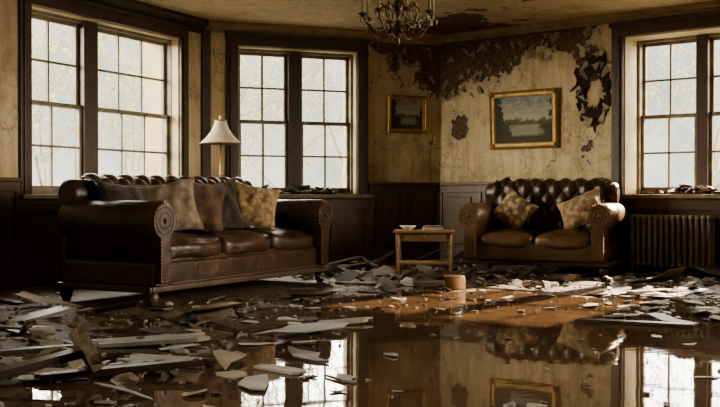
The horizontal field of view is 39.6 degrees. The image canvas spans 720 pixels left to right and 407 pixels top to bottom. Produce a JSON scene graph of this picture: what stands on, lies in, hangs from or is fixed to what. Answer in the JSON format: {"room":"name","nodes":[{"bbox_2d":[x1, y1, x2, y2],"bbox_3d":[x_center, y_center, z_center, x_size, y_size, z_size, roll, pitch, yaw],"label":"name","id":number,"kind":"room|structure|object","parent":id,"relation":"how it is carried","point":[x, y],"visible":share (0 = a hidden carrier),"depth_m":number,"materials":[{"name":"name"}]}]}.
{"room":"abandoned living room","nodes":[
{"label":"abandoned living room","id":0,"kind":"room"},
{"bbox_2d":[0,0,201,176],"bbox_3d":[-2.846,-0.640,9.357,0.450,2.720,4.000,0,1,27],"label":"wall","id":1,"kind":"structure","parent":0,"point":[9,164],"depth_m":8.58,"materials":[{"name":"beige paint"}]},
{"bbox_2d":[0,177,61,289],"bbox_3d":[-2.615,0.246,9.249,0.065,0.950,4.000,0,1,27],"label":"wainscoting","id":2,"kind":"structure","parent":1,"relation":"attached to","point":[30,234],"depth_m":8.70,"materials":[{"name":"brown wood"}]},
{"bbox_2d":[18,0,191,198],"bbox_3d":[-2.575,-0.973,9.794,0.540,1.850,2.470,0,1,27],"label":"window","id":3,"kind":"structure","parent":1,"relation":"in","point":[165,118],"depth_m":9.65,"materials":[{"name":"paint"}]},
{"bbox_2d":[87,0,208,33],"bbox_3d":[-2.595,-1.927,9.220,0.110,0.143,4.000,0,1,27],"label":"trim","id":4,"kind":"structure","parent":1,"relation":"attached to","point":[198,24],"depth_m":10.23,"materials":[{"name":"brown wood"}]},
{"bbox_2d":[201,32,439,182],"bbox_3d":[-0.471,-0.660,11.780,2.916,2.720,0.450,0,1,-21],"label":"wall","id":5,"kind":"structure","parent":0,"point":[392,157],"depth_m":11.87,"materials":[{"name":"beige paint"}]},
{"bbox_2d":[202,29,210,177],"bbox_3d":[-1.698,-1.129,11.045,0.100,1.770,0.030,0,1,-21],"label":"trim","id":6,"kind":"structure","parent":5,"relation":"attached to","point":[206,34],"depth_m":11.03,"materials":[{"name":"brown wood"}]},
{"bbox_2d":[225,31,372,197],"bbox_3d":[-0.765,-0.989,11.615,1.750,1.850,0.540,0,1,-21],"label":"window","id":7,"kind":"structure","parent":5,"relation":"in","point":[354,58],"depth_m":11.56,"materials":[{"name":"paint"}]},
{"bbox_2d":[261,184,348,193],"bbox_3d":[-0.735,-0.173,11.501,1.240,0.125,0.253,0,1,-18],"label":"debris","id":8,"kind":"object","parent":7,"relation":"on","point":[304,188],"visible":0.77,"depth_m":11.53,"materials":[{"name":"paint"}]},
{"bbox_2d":[206,20,441,45],"bbox_3d":[-0.374,-1.960,11.517,2.916,0.117,0.090,0,1,-21],"label":"trim","id":9,"kind":"structure","parent":5,"relation":"attached to","point":[214,25],"depth_m":11.44,"materials":[{"name":"paint"}]},
{"bbox_2d":[278,182,439,263],"bbox_3d":[-0.378,0.227,11.547,2.916,0.950,0.065,0,1,-21],"label":"wainscoting","id":10,"kind":"structure","parent":5,"relation":"attached to","point":[364,227],"depth_m":11.79,"materials":[{"name":"brown wood"}]},
{"bbox_2d":[387,95,426,132],"bbox_3d":[0.564,-1.061,11.893,0.500,0.440,0.052,0,1,-21],"label":"framed landscape painting","id":11,"kind":"object","parent":5,"relation":"attached to","point":[405,114],"visible":1,"depth_m":11.89,"materials":[{"name":"metal"}]},
{"bbox_2d":[429,128,432,181],"bbox_3d":[0.854,-0.407,12.020,0.047,0.992,0.028,0,1,-21],"label":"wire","id":12,"kind":"object","parent":5,"relation":"hanging from","point":[431,128],"visible":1,"depth_m":12.02,"materials":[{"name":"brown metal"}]},
{"bbox_2d":[0,263,719,406],"bbox_3d":[0.477,0.855,5.258,8.632,0.200,14.300,0,0,0],"label":"floor","id":13,"kind":"structure","parent":0,"point":[482,367],"depth_m":5.21,"materials":[{"name":"brown wood"}]},
{"bbox_2d":[0,325,46,330],"bbox_3d":[-2.049,0.738,5.933,0.526,0.020,0.100,0,0,10],"label":"plank","id":14,"kind":"object","parent":13,"relation":"on","point":[14,327],"visible":0.21,"depth_m":5.89,"materials":[{"name":"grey wood"}]},
{"bbox_2d":[0,305,76,324],"bbox_3d":[-2.020,0.705,6.298,0.140,0.079,0.562,0,1,30],"label":"plank","id":15,"kind":"object","parent":13,"relation":"on","point":[50,312],"visible":0.84,"depth_m":6.28,"materials":[{"name":"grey wood"}]},
{"bbox_2d":[0,342,99,380],"bbox_3d":[-1.406,0.687,4.195,0.665,0.151,0.090,0,1,-34],"label":"plank","id":16,"kind":"object","parent":13,"relation":"on","point":[20,368],"visible":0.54,"depth_m":4.21,"materials":[{"name":"brown wood"}]},
{"bbox_2d":[0,342,99,354],"bbox_3d":[-1.558,0.744,5.162,0.955,0.020,0.070,0,1,-30],"label":"plank","id":17,"kind":"object","parent":13,"relation":"on","point":[20,350],"visible":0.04,"depth_m":5.07,"materials":[{"name":"brown wood"}]},
{"bbox_2d":[69,323,104,372],"bbox_3d":[-1.183,0.629,4.327,0.118,0.264,0.350,0,1,-22],"label":"plank","id":18,"kind":"object","parent":13,"relation":"on","point":[80,337],"visible":0.86,"depth_m":4.22,"materials":[{"name":"brown wood"}]},
{"bbox_2d":[33,358,203,381],"bbox_3d":[-1.050,0.727,4.378,0.723,0.068,0.070,0,1,-16],"label":"plank","id":19,"kind":"object","parent":13,"relation":"on","point":[195,362],"visible":1,"depth_m":4.35,"materials":[{"name":"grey wood"}]},
{"bbox_2d":[94,298,151,312],"bbox_3d":[-1.570,0.679,6.630,0.503,0.125,0.142,0,1,38],"label":"plank","id":20,"kind":"object","parent":13,"relation":"on","point":[136,303],"visible":1,"depth_m":6.56,"materials":[{"name":"brown wood"}]},
{"bbox_2d":[91,332,209,347],"bbox_3d":[-1.119,0.730,5.340,0.624,0.046,0.171,0,0,-12],"label":"plank","id":21,"kind":"object","parent":13,"relation":"on","point":[200,336],"visible":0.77,"depth_m":5.30,"materials":[{"name":"wood"}]},
{"bbox_2d":[116,353,213,368],"bbox_3d":[-0.928,0.745,4.742,0.478,0.026,0.151,0,1,20],"label":"plank","id":22,"kind":"object","parent":13,"relation":"on","point":[134,356],"visible":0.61,"depth_m":4.76,"materials":[{"name":"wood"}]},
{"bbox_2d":[0,304,348,390],"bbox_3d":[-1.337,0.730,5.616,2.539,0.044,3.130,0,0,0],"label":"paper scraps","id":23,"kind":"object","parent":13,"relation":"on","point":[257,382],"visible":0.77,"depth_m":5.69,"materials":[{"name":"white paper"}]},
{"bbox_2d":[56,173,332,306],"bbox_3d":[-1.296,0.244,8.386,1.044,0.969,2.520,0,1,29],"label":"leather sofa","id":24,"kind":"object","parent":13,"relation":"on","point":[117,246],"visible":0.68,"depth_m":7.53,"materials":[{"name":"brown leather"}]},
{"bbox_2d":[96,179,149,200],"bbox_3d":[-1.786,0.043,7.627,0.489,0.456,0.254,0,1,-39],"label":"throw pillow","id":25,"kind":"object","parent":24,"relation":"on","point":[108,191],"visible":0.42,"depth_m":7.57,"materials":[{"name":"brown fabric"}]},
{"bbox_2d":[133,177,203,229],"bbox_3d":[-1.496,0.029,7.830,0.455,0.486,0.334,0,1,-40],"label":"throw pillow","id":26,"kind":"object","parent":24,"relation":"on","point":[180,194],"visible":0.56,"depth_m":7.79,"materials":[{"name":"beige fabric"}]},
{"bbox_2d":[170,176,227,231],"bbox_3d":[-1.341,0.020,8.202,0.544,0.496,0.284,0,1,-17],"label":"throw pillow","id":27,"kind":"object","parent":24,"relation":"on","point":[209,198],"visible":0.53,"depth_m":8.15,"materials":[{"name":"brown fabric"}]},
{"bbox_2d":[213,178,245,227],"bbox_3d":[-1.239,0.023,8.560,0.489,0.485,0.261,0,1,-36],"label":"throw pillow","id":28,"kind":"object","parent":24,"relation":"on","point":[231,215],"visible":0.39,"depth_m":8.54,"materials":[{"name":"brown fabric"}]},
{"bbox_2d":[235,181,280,227],"bbox_3d":[-0.938,0.025,8.823,0.518,0.475,0.274,0,1,-15],"label":"throw pillow","id":29,"kind":"object","parent":24,"relation":"on","point":[257,205],"visible":0.71,"depth_m":8.75,"materials":[{"name":"beige fabric"}]},
{"bbox_2d":[192,302,237,309],"bbox_3d":[-1.015,0.720,7.026,0.322,0.037,0.100,0,1,-40],"label":"plank","id":30,"kind":"object","parent":13,"relation":"on","point":[223,303],"visible":0.59,"depth_m":7.02,"materials":[{"name":"paint"}]},
{"bbox_2d":[183,302,248,315],"bbox_3d":[-0.941,0.687,6.508,0.472,0.111,0.122,0,1,35],"label":"plank","id":31,"kind":"object","parent":13,"relation":"on","point":[237,305],"visible":0.89,"depth_m":6.46,"materials":[{"name":"brown wood"}]},
{"bbox_2d":[199,115,241,176],"bbox_3d":[-1.420,-0.097,10.200,0.440,1.620,0.440,0,0,0],"label":"floor lamp","id":32,"kind":"object","parent":13,"relation":"on","point":[220,134],"visible":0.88,"depth_m":10.12,"materials":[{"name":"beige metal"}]},
{"bbox_2d":[253,364,306,374],"bbox_3d":[-0.364,0.751,4.536,0.308,0.016,0.080,0,1,40],"label":"plank","id":33,"kind":"object","parent":13,"relation":"on","point":[265,367],"visible":1,"depth_m":4.51,"materials":[{"name":"wood"}]},
{"bbox_2d":[291,293,331,297],"bbox_3d":[-0.373,0.699,7.616,0.080,0.069,0.469,0,1,-40],"label":"plank","id":34,"kind":"object","parent":13,"relation":"on","point":[317,294],"visible":1,"depth_m":7.55,"materials":[{"name":"brown wood"}]},
{"bbox_2d":[325,373,355,383],"bbox_3d":[-0.069,0.754,4.323,0.070,0.015,0.221,0,1,-30],"label":"plank","id":35,"kind":"object","parent":13,"relation":"on","point":[340,377],"visible":1,"depth_m":4.31,"materials":[{"name":"white wood"}]},
{"bbox_2d":[328,255,361,264],"bbox_3d":[-0.265,0.634,10.673,0.719,0.146,0.070,0,1,-35],"label":"plank","id":36,"kind":"object","parent":13,"relation":"on","point":[358,256],"visible":0.55,"depth_m":10.73,"materials":[{"name":"brown wood"}]},
{"bbox_2d":[318,317,372,323],"bbox_3d":[-0.079,0.729,6.207,0.355,0.033,0.120,0,1,-15],"label":"plank","id":37,"kind":"object","parent":13,"relation":"on","point":[357,319],"visible":0.59,"depth_m":6.21,"materials":[{"name":"paint"}]},
{"bbox_2d":[335,281,375,285],"bbox_3d":[-0.007,0.710,8.897,0.456,0.025,0.101,0,1,15],"label":"plank","id":38,"kind":"object","parent":13,"relation":"on","point":[337,282],"visible":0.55,"depth_m":8.88,"materials":[{"name":"paint"}]},
{"bbox_2d":[340,259,376,267],"bbox_3d":[-0.128,0.634,10.135,0.645,0.156,0.100,0,1,20],"label":"plank","id":39,"kind":"object","parent":13,"relation":"on","point":[375,259],"visible":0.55,"depth_m":10.04,"materials":[{"name":"brown wood"}]},
{"bbox_2d":[0,261,719,406],"bbox_3d":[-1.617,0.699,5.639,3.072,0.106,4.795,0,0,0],"label":"debris","id":40,"kind":"object","parent":13,"relation":"on","point":[224,358],"visible":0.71,"depth_m":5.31,"materials":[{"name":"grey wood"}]},
{"bbox_2d":[373,250,395,263],"bbox_3d":[0.289,0.623,11.599,0.070,0.153,0.541,0,1,30],"label":"plank","id":41,"kind":"object","parent":13,"relation":"on","point":[391,252],"visible":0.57,"depth_m":11.60,"materials":[{"name":"brown wood"}]},
{"bbox_2d":[50,249,719,292],"bbox_3d":[0.602,0.608,9.953,6.468,0.215,3.619,0,0,0],"label":"debris","id":42,"kind":"object","parent":13,"relation":"on","point":[339,274],"visible":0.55,"depth_m":9.26,"materials":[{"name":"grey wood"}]},
{"bbox_2d":[399,280,443,282],"bbox_3d":[0.617,0.711,9.094,0.536,0.020,0.080,0,0,-10],"label":"plank","id":43,"kind":"object","parent":13,"relation":"on","point":[418,281],"visible":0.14,"depth_m":9.07,"materials":[{"name":"brown wood"}]},
{"bbox_2d":[393,229,454,274],"bbox_3d":[0.640,0.489,9.934,0.600,0.452,0.420,0,0,6],"label":"side table","id":44,"kind":"object","parent":13,"relation":"on","point":[402,235],"visible":0.98,"depth_m":9.77,"materials":[{"name":"brown wood"}]},
{"bbox_2d":[400,225,415,229],"bbox_3d":[0.476,0.241,9.899,0.170,0.045,0.170,0,0,6],"label":"ceramic bowl","id":45,"kind":"object","parent":44,"relation":"on","point":[406,227],"visible":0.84,"depth_m":9.86,"materials":[{"name":"white ceramic"}]},
{"bbox_2d":[422,225,442,229],"bbox_3d":[0.726,0.241,9.977,0.184,0.043,0.140,0,1,-14],"label":"books","id":46,"kind":"object","parent":44,"relation":"on","point":[425,227],"visible":0.97,"depth_m":9.93,"materials":[{"name":"paper"}]},
{"bbox_2d":[161,287,719,311],"bbox_3d":[1.038,0.717,7.686,4.945,0.036,1.876,0,0,0],"label":"debris","id":47,"kind":"object","parent":13,"relation":"on","point":[645,308],"visible":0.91,"depth_m":7.42,"materials":[{"name":"paper"}]},
{"bbox_2d":[444,275,464,289],"bbox_3d":[0.808,0.670,8.517,0.180,0.115,0.179,0,0,0],"label":"stump","id":48,"kind":"object","parent":13,"relation":"on","point":[453,282],"visible":0.98,"depth_m":8.44,"materials":[{"name":"brown wood"}]},
{"bbox_2d":[266,294,719,406],"bbox_3d":[1.243,0.740,5.834,3.975,0.020,4.248,0,0,0],"label":"debris","id":49,"kind":"object","parent":13,"relation":"on","point":[510,404],"visible":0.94,"depth_m":4.38,"materials":[{"name":"paper"}]},
{"bbox_2d":[492,280,542,282],"bbox_3d":[1.449,0.711,9.098,0.492,0.020,0.070,0,0,10],"label":"plank","id":50,"kind":"object","parent":13,"relation":"on","point":[502,281],"visible":0.59,"depth_m":9.10,"materials":[{"name":"brown wood"}]},
{"bbox_2d":[457,178,626,277],"bbox_3d":[1.879,0.223,10.274,1.580,0.979,0.904,0,1,25],"label":"loveseat","id":51,"kind":"object","parent":13,"relation":"on","point":[542,239],"visible":0.86,"depth_m":10.13,"materials":[{"name":"brown leather"}]},
{"bbox_2d":[491,188,538,228],"bbox_3d":[1.595,0.073,10.371,0.486,0.473,0.227,0,1,38],"label":"throw pillow","id":52,"kind":"object","parent":51,"relation":"on","point":[514,209],"visible":0.99,"depth_m":10.32,"materials":[{"name":"beige fabric"}]},
{"bbox_2d":[504,176,610,182],"bbox_3d":[2.058,-0.254,10.563,1.171,0.078,0.240,0,1,25],"label":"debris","id":53,"kind":"object","parent":51,"relation":"on","point":[508,177],"visible":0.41,"depth_m":10.65,"materials":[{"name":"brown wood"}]},
{"bbox_2d":[556,187,600,228],"bbox_3d":[2.233,0.070,10.085,0.556,0.483,0.254,0,1,22],"label":"throw pillow","id":54,"kind":"object","parent":51,"relation":"on","point":[573,211],"visible":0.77,"depth_m":10.04,"materials":[{"name":"beige fabric"}]},
{"bbox_2d":[575,318,701,327],"bbox_3d":[1.710,0.736,6.166,0.751,0.020,0.090,0,1,22],"label":"plank","id":55,"kind":"object","parent":13,"relation":"on","point":[580,320],"visible":1,"depth_m":6.14,"materials":[{"name":"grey wood"}]},
{"bbox_2d":[577,288,719,322],"bbox_3d":[2.598,0.712,7.247,2.124,0.054,2.220,0,0,0],"label":"debris","id":56,"kind":"object","parent":13,"relation":"on","point":[662,316],"visible":0.98,"depth_m":7.06,"materials":[{"name":"paper"}]},
{"bbox_2d":[626,288,674,292],"bbox_3d":[2.406,0.720,8.262,0.524,0.015,0.100,0,1,-30],"label":"plank","id":57,"kind":"object","parent":13,"relation":"on","point":[659,289],"visible":0.8,"depth_m":8.20,"materials":[{"name":"paint"}]},
{"bbox_2d":[630,214,719,272],"bbox_3d":[3.173,0.415,10.033,0.947,0.600,0.138,0,1,40],"label":"radiator","id":58,"kind":"object","parent":13,"relation":"on","point":[688,241],"visible":0.98,"depth_m":10.03,"materials":[{"name":"metal"}]},
{"bbox_2d":[136,0,713,34],"bbox_3d":[0.477,-2.065,5.233,9.032,0.200,14.700,0,0,0],"label":"ceiling","id":59,"kind":"structure","parent":0,"point":[453,16],"depth_m":10.41,"materials":[{"name":"paint"}]},
{"bbox_2d":[358,0,437,44],"bbox_3d":[0.285,-1.584,7.486,0.570,0.800,0.572,0,0,10],"label":"chandelier","id":60,"kind":"object","parent":59,"relation":"hanging from","point":[397,30],"visible":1,"depth_m":7.45,"materials":[{"name":"brown metal"}]},
{"bbox_2d":[440,10,719,182],"bbox_3d":[2.877,-0.652,10.788,4.600,2.720,0.450,0,1,40],"label":"wall","id":61,"kind":"structure","parent":0,"point":[466,155],"depth_m":11.39,"materials":[{"name":"yellow paint"}]},
{"bbox_2d":[384,26,610,131],"bbox_3d":[1.620,-1.345,11.434,2.727,1.172,0.541,0,1,27],"label":"peeling plaster","id":62,"kind":"object","parent":61,"relation":"attached to","point":[595,116],"visible":1,"depth_m":10.85,"materials":[{"name":"brown paint"}]},
{"bbox_2d":[489,88,558,149],"bbox_3d":[1.840,-0.951,11.309,0.880,0.660,0.071,0,1,40],"label":"framed landscape painting","id":63,"kind":"object","parent":61,"relation":"attached to","point":[520,119],"visible":1,"depth_m":11.30,"materials":[{"name":"metal"}]},
{"bbox_2d":[440,181,719,273],"bbox_3d":[2.711,0.235,10.599,4.600,0.950,0.065,0,1,40],"label":"wainscoting","id":64,"kind":"structure","parent":61,"relation":"attached to","point":[453,195],"depth_m":10.53,"materials":[{"name":"brown wood"}]},
{"bbox_2d":[441,0,719,42],"bbox_3d":[2.709,-1.964,10.578,4.600,0.091,0.070,0,1,40],"label":"trim","id":65,"kind":"structure","parent":61,"relation":"attached to","point":[707,6],"depth_m":10.77,"materials":[{"name":"paint"}]},
{"bbox_2d":[609,11,719,198],"bbox_3d":[3.459,-0.977,10.238,1.764,1.850,0.540,0,1,40],"label":"window","id":66,"kind":"structure","parent":61,"relation":"in","point":[629,81],"depth_m":10.55,"materials":[{"name":"paint"}]},
{"bbox_2d":[648,182,719,193],"bbox_3d":[3.470,-0.160,10.160,1.084,0.122,0.409,0,1,40],"label":"debris","id":67,"kind":"object","parent":66,"relation":"on","point":[685,188],"visible":1,"depth_m":10.16,"materials":[{"name":"brown wood"}]},
{"label":"outside","id":68,"kind":"structure","parent":0,"visible":0},
{"label":"ground","id":69,"kind":"structure","parent":68,"visible":0},
{"bbox_2d":[32,26,72,110],"bbox_3d":[-10.572,-2.561,24.073,7.456,7.345,7.613,0,1,-31],"label":"bare tree","id":70,"kind":"object","parent":69,"relation":"on","point":[60,26],"visible":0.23,"depth_m":23.35,"materials":[{"name":"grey plant"}]},
{"bbox_2d":[32,24,115,149],"bbox_3d":[-8.590,-1.989,18.603,6.369,6.275,6.267,0,1,24],"label":"bare tree","id":71,"kind":"object","parent":69,"relation":"on","point":[51,50],"visible":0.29,"depth_m":19.56,"materials":[{"name":"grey plant"}]},
{"bbox_2d":[32,19,142,167],"bbox_3d":[-6.737,-1.697,17.991,4.912,5.711,3.745,0,1,30],"label":"bare tree","id":72,"kind":"object","parent":69,"relation":"on","point":[38,30],"visible":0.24,"depth_m":17.94,"materials":[{"name":"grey plant"}]},
{"bbox_2d":[32,21,143,185],"bbox_3d":[-7.107,-2.430,22.125,7.393,7.100,6.589,0,0,0],"label":"bare tree","id":73,"kind":"object","parent":69,"relation":"on","point":[34,152],"visible":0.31,"depth_m":22.59,"materials":[{"name":"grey plant"}]},
{"bbox_2d":[32,25,267,176],"bbox_3d":[-5.611,-2.671,24.245,6.938,7.548,5.842,0,0,0],"label":"bare tree","id":74,"kind":"object","parent":69,"relation":"on","point":[135,142],"visible":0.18,"depth_m":23.84,"materials":[{"name":"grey plant"}]},
{"bbox_2d":[34,35,342,178],"bbox_3d":[-2.740,-2.317,19.993,6.778,6.926,7.575,0,1,-34],"label":"bare tree","id":75,"kind":"object","parent":69,"relation":"on","point":[244,115],"visible":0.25,"depth_m":19.73,"materials":[{"name":"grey plant"}]},
{"bbox_2d":[41,41,342,186],"bbox_3d":[-3.199,-1.259,19.637,6.817,6.120,5.148,0,0,0],"label":"bare tree","id":76,"kind":"object","parent":69,"relation":"on","point":[133,47],"visible":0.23,"depth_m":19.56,"materials":[{"name":"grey plant"}]},
{"bbox_2d":[100,50,342,187],"bbox_3d":[-1.387,-3.055,25.992,10.074,8.294,5.960,0,0,0],"label":"bare tree","id":77,"kind":"object","parent":69,"relation":"on","point":[313,141],"visible":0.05,"depth_m":25.59,"materials":[{"name":"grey plant"}]},
{"bbox_2d":[241,57,342,187],"bbox_3d":[0.737,-2.346,22.461,10.279,6.958,6.029,0,1,25],"label":"bare tree","id":78,"kind":"object","parent":69,"relation":"on","point":[340,172],"visible":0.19,"depth_m":22.53,"materials":[{"name":"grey plant"}]},
{"bbox_2d":[645,44,719,185],"bbox_3d":[6.060,-2.416,23.070,5.440,7.081,8.236,0,0,0],"label":"bare tree","id":79,"kind":"object","parent":69,"relation":"on","point":[658,52],"visible":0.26,"depth_m":22.13,"materials":[{"name":"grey plant"}]},
{"bbox_2d":[651,41,719,186],"bbox_3d":[7.207,-2.122,17.857,5.871,6.950,6.465,0,0,0],"label":"bare tree","id":80,"kind":"object","parent":69,"relation":"on","point":[716,170],"visible":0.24,"depth_m":17.50,"materials":[{"name":"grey plant"}]},
{"bbox_2d":[660,40,719,180],"bbox_3d":[9.479,-2.591,22.211,5.224,7.433,9.079,0,0,0],"label":"bare tree","id":81,"kind":"object","parent":69,"relation":"on","point":[718,62],"visible":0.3,"depth_m":23.89,"materials":[{"name":"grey plant"}]}
]}

